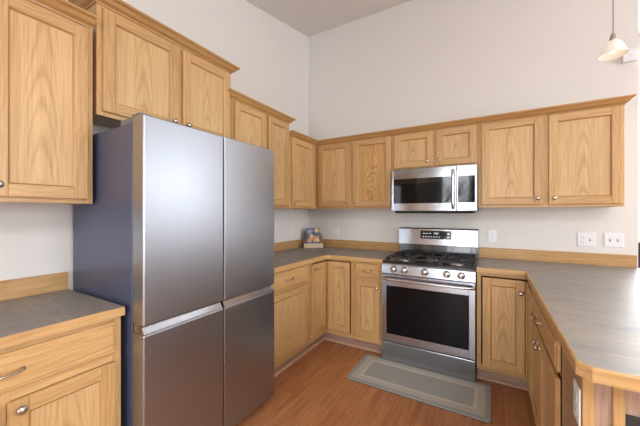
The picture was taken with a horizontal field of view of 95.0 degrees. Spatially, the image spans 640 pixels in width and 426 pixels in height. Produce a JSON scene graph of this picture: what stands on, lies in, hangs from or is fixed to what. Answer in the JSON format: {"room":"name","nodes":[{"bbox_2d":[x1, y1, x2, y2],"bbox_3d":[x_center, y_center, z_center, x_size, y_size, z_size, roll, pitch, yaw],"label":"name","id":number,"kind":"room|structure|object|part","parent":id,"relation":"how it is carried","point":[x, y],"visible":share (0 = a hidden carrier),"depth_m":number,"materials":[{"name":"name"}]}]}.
{"room":"kitchen","nodes":[
{"label":"kitchen","id":0,"kind":"room"},
{"bbox_2d":[0,0,308,289],"bbox_3d":[-0.787,-0.893,2.930,0.120,4.485,10.300,0,0,30],"label":"wall","id":1,"kind":"structure","parent":0,"point":[271,56],"depth_m":2.65,"materials":[{"name":"white paint"}]},
{"bbox_2d":[0,272,67,300],"bbox_3d":[-1.644,0.387,1.331,0.019,0.096,0.795,0,0,30],"label":"backsplash","id":2,"kind":"structure","parent":1,"relation":"attached to","point":[34,285],"depth_m":1.54,"materials":[{"name":"brown wood"}]},
{"bbox_2d":[0,0,96,204],"bbox_3d":[-1.487,-0.527,1.265,0.356,0.962,0.760,0,0,30],"label":"upper cabinet","id":3,"kind":"object","parent":1,"relation":"attached to","point":[46,46],"visible":1,"depth_m":1.36,"materials":[{"name":"brown wood"}]},
{"bbox_3d":[-1.282,-0.503,1.356,0.004,0.765,0.238,0,0,30],"label":"door panel","id":4,"kind":"part","parent":3,"relation":"part of","materials":[{"name":"brown wood"}]},
{"bbox_3d":[-1.356,-0.981,1.188,0.052,0.054,0.760,0,0,30],"label":"crown moulding","id":5,"kind":"part","parent":3,"relation":"part of","materials":[{"name":"brown wood"}]},
{"bbox_2d":[67,0,239,137],"bbox_3d":[-1.053,-0.840,2.004,0.356,0.642,1.024,0,0,30],"label":"upper cabinet","id":6,"kind":"object","parent":1,"relation":"attached to","point":[142,64],"visible":0.8,"depth_m":1.79,"materials":[{"name":"brown wood"}]},
{"bbox_3d":[-1.046,-0.816,1.746,0.019,0.550,0.432,0,0,30],"label":"door","id":7,"kind":"part","parent":6,"relation":"part of","materials":[{"name":"brown wood"}]},
{"bbox_3d":[-1.051,-0.816,1.749,0.004,0.444,0.326,0,0,30],"label":"door panel","id":8,"kind":"part","parent":6,"relation":"part of","materials":[{"name":"brown wood"}]},
{"bbox_3d":[-1.053,-1.134,2.004,0.356,0.054,1.024,0,0,30],"label":"crown moulding","id":9,"kind":"part","parent":6,"relation":"part of","materials":[{"name":"brown wood"}]},
{"bbox_3d":[-0.817,-0.816,2.136,0.019,0.550,0.404,0,0,30],"label":"door","id":10,"kind":"part","parent":6,"relation":"part of","materials":[{"name":"brown wood"}]},
{"bbox_3d":[-0.822,-0.816,2.139,0.004,0.444,0.298,0,0,30],"label":"door panel","id":11,"kind":"part","parent":6,"relation":"part of","materials":[{"name":"brown wood"}]},
{"bbox_2d":[228,88,295,207],"bbox_3d":[-0.623,-0.505,2.737,0.356,0.918,0.874,0,0,30],"label":"upper cabinet","id":12,"kind":"object","parent":1,"relation":"attached to","point":[253,122],"visible":0.39,"depth_m":2.71,"materials":[{"name":"brown wood"}]},
{"bbox_3d":[-0.591,-0.484,2.522,0.019,0.833,0.375,0,0,30],"label":"door","id":13,"kind":"part","parent":12,"relation":"part of","materials":[{"name":"brown wood"}]},
{"bbox_3d":[-0.595,-0.484,2.525,0.004,0.727,0.269,0,0,30],"label":"door panel","id":14,"kind":"part","parent":12,"relation":"part of","materials":[{"name":"brown wood"}]},
{"bbox_3d":[-0.623,-0.937,2.737,0.356,0.054,0.874,0,0,30],"label":"crown moulding","id":15,"kind":"part","parent":12,"relation":"part of","materials":[{"name":"brown wood"}]},
{"bbox_3d":[-0.400,-0.484,2.847,0.019,0.833,0.315,0,0,30],"label":"door","id":16,"kind":"part","parent":12,"relation":"part of","materials":[{"name":"brown wood"}]},
{"bbox_3d":[-0.404,-0.484,2.849,0.004,0.727,0.209,0,0,30],"label":"door panel","id":17,"kind":"part","parent":12,"relation":"part of","materials":[{"name":"brown wood"}]},
{"bbox_2d":[290,228,293,237],"bbox_3d":[-0.339,0.244,3.566,0.008,0.115,0.070,0,0,30],"label":"wall outlet","id":18,"kind":"object","parent":1,"relation":"attached to","point":[291,229],"visible":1,"depth_m":3.55,"materials":[{"name":"white plastic"}]},
{"bbox_2d":[289,136,315,208],"bbox_3d":[-0.290,-0.428,3.306,0.354,0.765,0.536,0,0,30],"label":"upper cabinet","id":19,"kind":"object","parent":1,"relation":"attached to","point":[302,155],"visible":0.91,"depth_m":3.20,"materials":[{"name":"brown wood"}]},
{"bbox_3d":[-0.188,-0.424,3.218,0.004,0.607,0.314,0,0,30],"label":"door panel","id":20,"kind":"part","parent":19,"relation":"part of","materials":[{"name":"brown wood"}]},
{"bbox_2d":[274,239,399,251],"bbox_3d":[-0.032,0.387,2.882,1.228,0.096,1.617,0,0,30],"label":"backsplash","id":21,"kind":"structure","parent":1,"relation":"attached to","point":[369,245],"depth_m":3.47,"materials":[{"name":"brown wood"}]},
{"bbox_2d":[236,340,535,425],"bbox_3d":[2.283,1.399,1.127,7.240,0.100,10.540,0,0,30],"label":"floor","id":22,"kind":"structure","parent":0,"point":[315,390],"depth_m":2.08,"materials":[{"name":"brown wood"}]},
{"bbox_2d":[0,316,120,425],"bbox_3d":[-1.362,0.912,1.175,0.663,0.872,0.770,0,0,30],"label":"base cabinet","id":23,"kind":"object","parent":22,"relation":"on","point":[72,377],"visible":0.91,"depth_m":1.18,"materials":[{"name":"brown wood"}]},
{"bbox_3d":[-1.096,0.565,1.007,0.034,0.016,0.134,0,0,30],"label":"pull handle","id":24,"kind":"part","parent":23,"relation":"part of","materials":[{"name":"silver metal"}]},
{"bbox_3d":[-1.071,0.709,1.054,0.030,0.031,0.032,0,0,30],"label":"knob","id":25,"kind":"part","parent":23,"relation":"part of","materials":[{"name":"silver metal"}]},
{"bbox_3d":[-1.114,0.565,1.028,0.019,0.136,0.719,0,0,30],"label":"drawer","id":26,"kind":"part","parent":23,"relation":"part of","materials":[{"name":"brown wood"}]},
{"bbox_3d":[-1.021,0.946,1.187,0.019,0.537,0.347,0,0,30],"label":"door","id":27,"kind":"part","parent":23,"relation":"part of","materials":[{"name":"brown wood"}]},
{"bbox_2d":[0,272,124,349],"bbox_3d":[-1.378,0.407,1.175,0.634,0.136,0.795,0,0,30],"label":"countertop","id":28,"kind":"structure","parent":23,"relation":"on","point":[32,308],"depth_m":1.33,"materials":[{"name":"laminate"}]},
{"bbox_3d":[-1.025,0.946,1.190,0.004,0.431,0.241,0,0,30],"label":"door panel","id":29,"kind":"part","parent":23,"relation":"part of","materials":[{"name":"brown wood"}]},
{"bbox_2d":[73,112,273,425],"bbox_3d":[-0.875,0.443,1.896,0.734,1.812,0.921,0,0,30],"label":"refrigerator","id":30,"kind":"object","parent":22,"relation":"on","point":[177,231],"visible":1,"depth_m":1.53,"materials":[{"name":"silver metal"}]},
{"bbox_3d":[-0.715,0.034,1.533,0.090,0.960,0.456,0,0,30],"label":"door","id":31,"kind":"part","parent":30,"relation":"part of","materials":[{"name":"metal"}]},
{"bbox_3d":[-0.715,0.930,1.533,0.090,0.748,0.456,0,0,30],"label":"door","id":32,"kind":"part","parent":30,"relation":"part of","materials":[{"name":"metal"}]},
{"bbox_3d":[-0.481,0.930,1.932,0.090,0.748,0.460,0,0,30],"label":"door","id":33,"kind":"part","parent":30,"relation":"part of","materials":[{"name":"metal"}]},
{"bbox_3d":[-0.481,0.034,1.932,0.090,0.960,0.460,0,0,30],"label":"door","id":34,"kind":"part","parent":30,"relation":"part of","materials":[{"name":"metal"}]},
{"bbox_2d":[272,264,309,377],"bbox_3d":[-0.510,0.912,2.626,0.663,0.872,0.693,0,0,30],"label":"base cabinet","id":35,"kind":"object","parent":22,"relation":"on","point":[291,287],"visible":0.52,"depth_m":2.52,"materials":[{"name":"brown wood"}]},
{"bbox_3d":[-0.271,0.929,2.474,0.004,0.434,0.509,0,0,30],"label":"door panel","id":36,"kind":"part","parent":35,"relation":"part of","materials":[{"name":"brown wood"}]},
{"bbox_3d":[-0.267,0.558,2.471,0.019,0.138,0.615,0,0,30],"label":"drawer","id":37,"kind":"part","parent":35,"relation":"part of","materials":[{"name":"brown wood"}]},
{"bbox_3d":[-0.311,1.339,2.509,0.015,0.018,0.693,0,0,30],"label":"shoe moulding","id":38,"kind":"part","parent":35,"relation":"part of","materials":[{"name":"brown wood"}]},
{"bbox_3d":[-0.267,0.929,2.471,0.019,0.540,0.615,0,0,30],"label":"door","id":39,"kind":"part","parent":35,"relation":"part of","materials":[{"name":"brown wood"}]},
{"bbox_2d":[305,259,354,352],"bbox_3d":[0.008,0.912,3.261,0.914,0.872,0.922,0,0,30],"label":"base cabinet","id":40,"kind":"object","parent":22,"relation":"on","point":[331,280],"visible":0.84,"depth_m":2.96,"materials":[{"name":"brown wood"}]},
{"bbox_3d":[-0.009,0.849,2.911,0.019,0.700,0.279,0,0,30],"label":"door","id":41,"kind":"part","parent":40,"relation":"part of","materials":[{"name":"brown wood"}]},
{"bbox_3d":[-0.013,0.849,2.913,0.004,0.594,0.173,0,0,30],"label":"door panel","id":42,"kind":"part","parent":40,"relation":"part of","materials":[{"name":"brown wood"}]},
{"bbox_3d":[0.107,1.339,2.881,0.359,0.018,0.367,0,0,30],"label":"shoe moulding","id":43,"kind":"part","parent":40,"relation":"part of","materials":[{"name":"brown wood"}]},
{"bbox_2d":[274,239,399,272],"bbox_3d":[-0.032,0.407,2.882,1.228,0.136,1.617,0,0,30],"label":"countertop","id":44,"kind":"structure","parent":40,"relation":"on","point":[291,254],"depth_m":3.19,"materials":[{"name":"laminate"}]},
{"bbox_2d":[303,232,322,247],"bbox_3d":[-0.088,0.327,3.667,0.250,0.216,0.150,0,0,-8],"label":"cookbook stand","id":45,"kind":"object","parent":44,"relation":"on","point":[312,245],"visible":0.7,"depth_m":3.60,"materials":[{"name":"brown wood"}]},
{"bbox_2d":[306,228,319,243],"bbox_3d":[-0.089,0.304,3.676,0.164,0.220,0.073,0,0,-8],"label":"cookbook","id":46,"kind":"object","parent":45,"relation":"on","point":[312,234],"visible":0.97,"depth_m":3.67,"materials":[{"name":"blue"}]},
{"bbox_3d":[0.187,0.849,2.972,0.252,0.700,0.019,0,0,30],"label":"door","id":47,"kind":"part","parent":40,"relation":"part of","materials":[{"name":"brown wood"}]},
{"bbox_3d":[0.190,0.849,2.976,0.146,0.594,0.004,0,0,30],"label":"door panel","id":48,"kind":"part","parent":40,"relation":"part of","materials":[{"name":"brown wood"}]},
{"bbox_2d":[353,261,381,353],"bbox_3d":[0.601,0.912,3.063,0.305,0.872,0.663,0,0,30],"label":"base cabinet","id":49,"kind":"object","parent":22,"relation":"on","point":[367,283],"visible":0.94,"depth_m":2.82,"materials":[{"name":"brown wood"}]},
{"bbox_3d":[0.455,0.560,2.815,0.254,0.134,0.019,0,0,30],"label":"drawer","id":50,"kind":"part","parent":49,"relation":"part of","materials":[{"name":"brown wood"}]},
{"bbox_3d":[0.455,0.926,2.815,0.254,0.546,0.019,0,0,30],"label":"door","id":51,"kind":"part","parent":49,"relation":"part of","materials":[{"name":"brown wood"}]},
{"bbox_3d":[0.458,0.926,2.819,0.148,0.440,0.004,0,0,30],"label":"door panel","id":52,"kind":"part","parent":49,"relation":"part of","materials":[{"name":"brown wood"}]},
{"bbox_3d":[0.484,1.339,2.864,0.305,0.018,0.015,0,0,30],"label":"shoe moulding","id":53,"kind":"part","parent":49,"relation":"part of","materials":[{"name":"brown wood"}]},
{"bbox_2d":[347,354,490,422],"bbox_3d":[0.766,1.343,2.325,1.022,0.011,0.465,0,0,30],"label":"floor mat","id":54,"kind":"object","parent":22,"relation":"on","point":[466,398],"visible":0.99,"depth_m":2.25,"materials":[{"name":"grey woven fabric"}]},
{"bbox_2d":[380,227,478,381],"bbox_3d":[1.040,0.747,2.743,0.766,1.176,0.716,0,0,30],"label":"gas range","id":55,"kind":"object","parent":22,"relation":"on","point":[429,288],"visible":1,"depth_m":2.52,"materials":[{"name":"grey metal"}]},
{"bbox_3d":[0.651,0.507,2.609,0.060,0.059,0.040,0,0,30],"label":"control knob","id":56,"kind":"part","parent":55,"relation":"part of","materials":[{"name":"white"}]},
{"bbox_3d":[0.732,0.507,2.561,0.060,0.059,0.040,0,0,30],"label":"control knob","id":57,"kind":"part","parent":55,"relation":"part of","materials":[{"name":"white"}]},
{"bbox_3d":[0.880,0.507,2.474,0.060,0.059,0.040,0,0,30],"label":"control knob","id":58,"kind":"part","parent":55,"relation":"part of","materials":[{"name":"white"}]},
{"bbox_3d":[0.874,0.592,2.460,0.766,0.025,0.062,0,0,30],"label":"door handle","id":59,"kind":"part","parent":55,"relation":"part of","materials":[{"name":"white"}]},
{"bbox_3d":[0.901,1.252,2.506,0.757,0.166,0.039,0,0,30],"label":"storage drawer","id":60,"kind":"part","parent":55,"relation":"part of","materials":[{"name":"metal"}]},
{"bbox_3d":[0.901,0.859,2.506,0.757,0.604,0.038,0,0,30],"label":"oven door","id":61,"kind":"part","parent":55,"relation":"part of","materials":[{"name":"metal"}]},
{"bbox_3d":[0.912,0.502,2.524,0.757,0.093,0.080,0,0,30],"label":"control panel","id":62,"kind":"part","parent":55,"relation":"part of","materials":[{"name":"metal"}]},
{"bbox_2d":[382,253,477,269],"bbox_3d":[1.042,0.446,2.746,0.755,0.020,0.565,0,0,30],"label":"cooktop","id":63,"kind":"object","parent":55,"relation":"in","point":[411,263],"depth_m":2.61,"materials":[{"name":"black metal"}]},
{"bbox_3d":[1.174,0.227,2.976,0.296,0.084,0.012,0,0,30],"label":"display panel","id":64,"kind":"part","parent":55,"relation":"part of","materials":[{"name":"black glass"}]},
{"bbox_3d":[1.029,0.507,2.386,0.060,0.059,0.040,0,0,30],"label":"control knob","id":65,"kind":"part","parent":55,"relation":"part of","materials":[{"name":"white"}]},
{"bbox_3d":[1.163,0.433,2.515,0.124,0.026,0.124,0,0,30],"label":"burner","id":66,"kind":"part","parent":55,"relation":"part of","materials":[{"name":"black"}]},
{"bbox_3d":[1.121,0.507,2.332,0.060,0.059,0.040,0,0,30],"label":"control knob","id":67,"kind":"part","parent":55,"relation":"part of","materials":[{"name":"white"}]},
{"bbox_2d":[477,272,532,394],"bbox_3d":[1.766,0.912,2.225,1.004,0.872,0.929,0,0,30],"label":"base cabinet","id":68,"kind":"object","parent":22,"relation":"on","point":[504,310],"visible":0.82,"depth_m":2.26,"materials":[{"name":"brown wood"}]},
{"bbox_3d":[1.362,1.339,2.140,0.393,0.018,0.374,0,0,30],"label":"shoe moulding","id":69,"kind":"part","parent":68,"relation":"part of","materials":[{"name":"brown wood"}]},
{"bbox_3d":[1.409,0.860,2.255,0.278,0.698,0.019,0,0,30],"label":"door","id":70,"kind":"part","parent":68,"relation":"part of","materials":[{"name":"brown wood"}]},
{"bbox_3d":[1.411,0.860,2.259,0.172,0.592,0.004,0,0,30],"label":"door panel","id":71,"kind":"part","parent":68,"relation":"part of","materials":[{"name":"brown wood"}]},
{"bbox_3d":[1.467,0.860,2.049,0.004,0.592,0.168,0,0,30],"label":"door panel","id":72,"kind":"part","parent":68,"relation":"part of","materials":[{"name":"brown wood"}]},
{"bbox_3d":[1.463,0.860,2.051,0.019,0.698,0.274,0,0,30],"label":"door","id":73,"kind":"part","parent":68,"relation":"part of","materials":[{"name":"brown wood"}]},
{"bbox_2d":[530,290,639,425],"bbox_3d":[1.327,0.912,1.252,0.663,0.873,1.189,0,0,30],"label":"base cabinet","id":74,"kind":"object","parent":22,"relation":"on","point":[552,375],"visible":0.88,"depth_m":1.14,"materials":[{"name":"brown wood"}]},
{"bbox_3d":[1.130,0.562,1.537,0.034,0.016,0.126,0,0,30],"label":"pull handle","id":75,"kind":"part","parent":74,"relation":"part of","materials":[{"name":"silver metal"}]},
{"bbox_3d":[1.269,0.930,1.712,0.004,0.452,0.324,0,0,30],"label":"door panel","id":76,"kind":"part","parent":74,"relation":"part of","materials":[{"name":"brown wood"}]},
{"bbox_3d":[1.265,0.930,1.714,0.019,0.558,0.430,0,0,30],"label":"door","id":77,"kind":"part","parent":74,"relation":"part of","materials":[{"name":"brown wood"}]},
{"bbox_3d":[1.112,0.694,1.502,0.030,0.031,0.032,0,0,30],"label":"knob","id":78,"kind":"part","parent":74,"relation":"part of","materials":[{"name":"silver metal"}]},
{"bbox_3d":[1.153,0.562,1.524,0.019,0.126,0.873,0,0,30],"label":"drawer","id":79,"kind":"part","parent":74,"relation":"part of","materials":[{"name":"brown wood"}]},
{"bbox_3d":[1.045,0.930,1.330,0.004,0.452,0.325,0,0,30],"label":"door panel","id":80,"kind":"part","parent":74,"relation":"part of","materials":[{"name":"brown wood"}]},
{"bbox_3d":[1.041,0.930,1.333,0.019,0.558,0.431,0,0,30],"label":"door","id":81,"kind":"part","parent":74,"relation":"part of","materials":[{"name":"brown wood"}]},
{"bbox_2d":[476,247,639,391],"bbox_3d":[1.488,0.407,1.661,1.102,0.136,2.182,0,0,30],"label":"countertop","id":82,"kind":"structure","parent":74,"relation":"on","point":[590,302],"depth_m":1.43,"materials":[{"name":"laminate"}]},
{"bbox_3d":[1.100,0.912,1.394,0.019,0.873,1.173,0,0,30],"label":"frame","id":83,"kind":"part","parent":74,"relation":"part of","materials":[{"name":"brown wood"}]},
{"bbox_2d":[573,379,580,425],"bbox_3d":[0.805,0.594,0.919,0.008,0.115,0.070,0,0,30],"label":"wall outlet","id":84,"kind":"object","parent":74,"relation":"attached to","point":[576,389],"visible":1,"depth_m":0.91,"materials":[{"name":"white plastic"}]},
{"bbox_3d":[0.803,0.912,0.879,0.027,0.873,0.016,0,0,30],"label":"post","id":85,"kind":"part","parent":74,"relation":"part of","materials":[{"name":"brown wood"}]},
{"bbox_3d":[1.073,0.912,0.747,0.590,0.873,0.029,0,0,30],"label":"panel","id":86,"kind":"part","parent":74,"relation":"part of","materials":[{"name":"brown wood"}]},
{"bbox_3d":[0.861,0.912,0.845,0.026,0.873,0.016,0,0,30],"label":"post","id":87,"kind":"part","parent":74,"relation":"part of","materials":[{"name":"brown wood"}]},
{"bbox_3d":[1.070,0.964,0.726,0.456,0.770,0.010,0,0,30],"label":"dark panel","id":88,"kind":"part","parent":74,"relation":"part of","materials":[{"name":"grey plastic"}]},
{"bbox_2d":[638,240,639,267],"bbox_3d":[4.680,0.869,3.826,0.900,0.960,0.418,0,0,30],"label":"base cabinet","id":89,"kind":"object","parent":22,"relation":"on","point":[638,240],"visible":0.03,"depth_m":3.87,"materials":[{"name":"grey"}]},
{"bbox_2d":[245,0,639,36],"bbox_3d":[2.283,-2.335,1.127,7.240,1.851,10.540,0,0,30],"label":"ceiling","id":90,"kind":"structure","parent":0,"point":[310,18],"depth_m":3.27,"materials":[{"name":"white paint"}]},
{"bbox_2d":[598,0,629,60],"bbox_3d":[1.694,-1.515,1.694,0.131,1.211,0.131,0,0,30],"label":"pendant lamp","id":91,"kind":"object","parent":90,"relation":"hanging from","point":[615,48],"visible":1,"depth_m":1.69,"materials":[{"name":"white glass"}]},
{"bbox_3d":[1.694,-1.573,1.694,0.004,1.063,0.004,0,0,30],"label":"cord","id":92,"kind":"part","parent":91,"relation":"part of","materials":[{"name":"grey plastic"}]},
{"bbox_3d":[1.694,-0.950,1.694,0.131,0.083,0.131,0,0,30],"label":"lamp shade","id":93,"kind":"part","parent":91,"relation":"part of","materials":[{"name":"white glass"}]},
{"bbox_2d":[309,0,637,267],"bbox_3d":[1.214,-0.502,3.158,3.100,3.701,0.120,0,0,30],"label":"wall","id":94,"kind":"structure","parent":0,"point":[411,63],"depth_m":2.87,"materials":[{"name":"white paint"}]},
{"bbox_2d":[334,227,338,235],"bbox_3d":[0.212,0.234,3.672,0.070,0.115,0.008,0,0,30],"label":"wall outlet","id":95,"kind":"object","parent":94,"relation":"attached to","point":[336,229],"visible":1,"depth_m":3.67,"materials":[{"name":"white plastic"}]},
{"bbox_2d":[316,136,393,208],"bbox_3d":[0.290,-0.428,3.425,1.233,0.765,0.354,0,0,30],"label":"upper cabinet","id":96,"kind":"object","parent":94,"relation":"attached to","point":[354,174],"visible":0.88,"depth_m":3.20,"materials":[{"name":"brown wood"}]},
{"bbox_3d":[0.167,-0.424,3.343,0.292,0.607,0.004,0,0,30],"label":"door panel","id":97,"kind":"part","parent":96,"relation":"part of","materials":[{"name":"brown wood"}]},
{"bbox_3d":[0.165,-0.424,3.339,0.398,0.713,0.019,0,0,30],"label":"door","id":98,"kind":"part","parent":96,"relation":"part of","materials":[{"name":"brown wood"}]},
{"bbox_3d":[0.548,-0.424,3.114,0.421,0.713,0.019,0,0,30],"label":"door","id":99,"kind":"part","parent":96,"relation":"part of","materials":[{"name":"brown wood"}]},
{"bbox_3d":[0.550,-0.424,3.118,0.315,0.607,0.004,0,0,30],"label":"door panel","id":100,"kind":"part","parent":96,"relation":"part of","materials":[{"name":"brown wood"}]},
{"bbox_2d":[394,125,477,169],"bbox_3d":[1.149,-0.619,2.921,0.757,0.385,0.354,0,0,30],"label":"upper cabinet","id":101,"kind":"object","parent":94,"relation":"attached to","point":[459,145],"visible":0.89,"depth_m":2.77,"materials":[{"name":"brown wood"}]},
{"bbox_3d":[0.920,-0.614,2.895,0.375,0.335,0.019,0,0,30],"label":"door","id":102,"kind":"part","parent":101,"relation":"part of","materials":[{"name":"brown wood"}]},
{"bbox_3d":[0.923,-0.614,2.899,0.269,0.229,0.004,0,0,30],"label":"door panel","id":103,"kind":"part","parent":101,"relation":"part of","materials":[{"name":"brown wood"}]},
{"bbox_2d":[391,164,478,212],"bbox_3d":[1.124,-0.208,2.878,0.756,0.429,0.449,0,0,30],"label":"microwave","id":104,"kind":"object","parent":101,"relation":"attached to","point":[443,189],"visible":0.98,"depth_m":2.71,"materials":[{"name":"grey metal"}]},
{"bbox_3d":[1.185,-0.211,2.612,0.024,0.362,0.052,0,0,30],"label":"door handle","id":105,"kind":"part","parent":104,"relation":"part of","materials":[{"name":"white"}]},
{"bbox_3d":[1.302,-0.219,2.596,0.164,0.408,0.040,0,0,30],"label":"control panel","id":106,"kind":"part","parent":104,"relation":"part of","materials":[{"name":"metal"}]},
{"bbox_3d":[1.253,-0.614,2.705,0.233,0.229,0.004,0,0,30],"label":"door panel","id":107,"kind":"part","parent":101,"relation":"part of","materials":[{"name":"brown wood"}]},
{"bbox_3d":[1.251,-0.614,2.701,0.339,0.335,0.019,0,0,30],"label":"door","id":108,"kind":"part","parent":101,"relation":"part of","materials":[{"name":"brown wood"}]},
{"bbox_2d":[488,230,496,241],"bbox_3d":[1.660,0.225,2.821,0.070,0.115,0.008,0,0,30],"label":"wall outlet","id":109,"kind":"object","parent":94,"relation":"attached to","point":[492,234],"visible":1,"depth_m":2.82,"materials":[{"name":"white plastic"}]},
{"bbox_2d":[478,105,623,207],"bbox_3d":[1.883,-0.428,2.490,0.942,0.765,0.354,0,0,30],"label":"upper cabinet","id":110,"kind":"object","parent":94,"relation":"attached to","point":[571,159],"visible":0.98,"depth_m":2.33,"materials":[{"name":"brown wood"}]},
{"bbox_2d":[289,94,636,145],"bbox_3d":[1.053,-0.813,2.697,2.758,0.054,0.535,0,0,24],"label":"crown molding","id":111,"kind":"structure","parent":110,"relation":"attached to","point":[620,100],"depth_m":2.58,"materials":[{"name":"brown wood"}]},
{"bbox_3d":[1.620,-0.424,2.490,0.330,0.607,0.004,0,0,30],"label":"door panel","id":112,"kind":"part","parent":110,"relation":"part of","materials":[{"name":"brown wood"}]},
{"bbox_3d":[1.617,-0.424,2.486,0.436,0.713,0.019,0,0,30],"label":"door","id":113,"kind":"part","parent":110,"relation":"part of","materials":[{"name":"brown wood"}]},
{"bbox_3d":[2.025,-0.424,2.252,0.321,0.607,0.004,0,0,30],"label":"door panel","id":114,"kind":"part","parent":110,"relation":"part of","materials":[{"name":"brown wood"}]},
{"bbox_3d":[2.022,-0.424,2.248,0.427,0.713,0.019,0,0,30],"label":"door","id":115,"kind":"part","parent":110,"relation":"part of","materials":[{"name":"brown wood"}]},
{"bbox_2d":[479,247,636,267],"bbox_3d":[2.034,0.387,2.595,1.093,0.096,0.019,0,0,30],"label":"backsplash","id":116,"kind":"structure","parent":94,"relation":"attached to","point":[620,260],"depth_m":2.54,"materials":[{"name":"brown wood"}]},
{"bbox_2d":[577,233,595,246],"bbox_3d":[2.248,0.228,2.471,0.116,0.115,0.018,0,0,30],"label":"wall outlet","id":117,"kind":"object","parent":94,"relation":"attached to","point":[583,239],"visible":1,"depth_m":2.47,"materials":[{"name":"white plastic"}]},
{"bbox_2d":[604,233,623,247],"bbox_3d":[2.393,0.225,2.385,0.116,0.115,0.018,0,0,30],"label":"light switch","id":118,"kind":"object","parent":94,"relation":"attached to","point":[610,239],"visible":1,"depth_m":2.39,"materials":[{"name":"white plastic"}]},
{"bbox_2d":[622,47,636,63],"bbox_3d":[2.464,-1.251,2.333,0.084,0.100,0.035,0,0,30],"label":"door chime","id":119,"kind":"object","parent":94,"relation":"attached to","point":[631,56],"visible":0.8,"depth_m":2.32,"materials":[{"name":"white plastic"}]},
{"bbox_2d":[638,34,639,95],"bbox_3d":[4.921,-0.893,5.620,7.000,4.485,0.120,0,0,30],"label":"wall","id":120,"kind":"structure","parent":0,"point":[638,34],"depth_m":5.15,"materials":[{"name":"white paint"}]}
]}

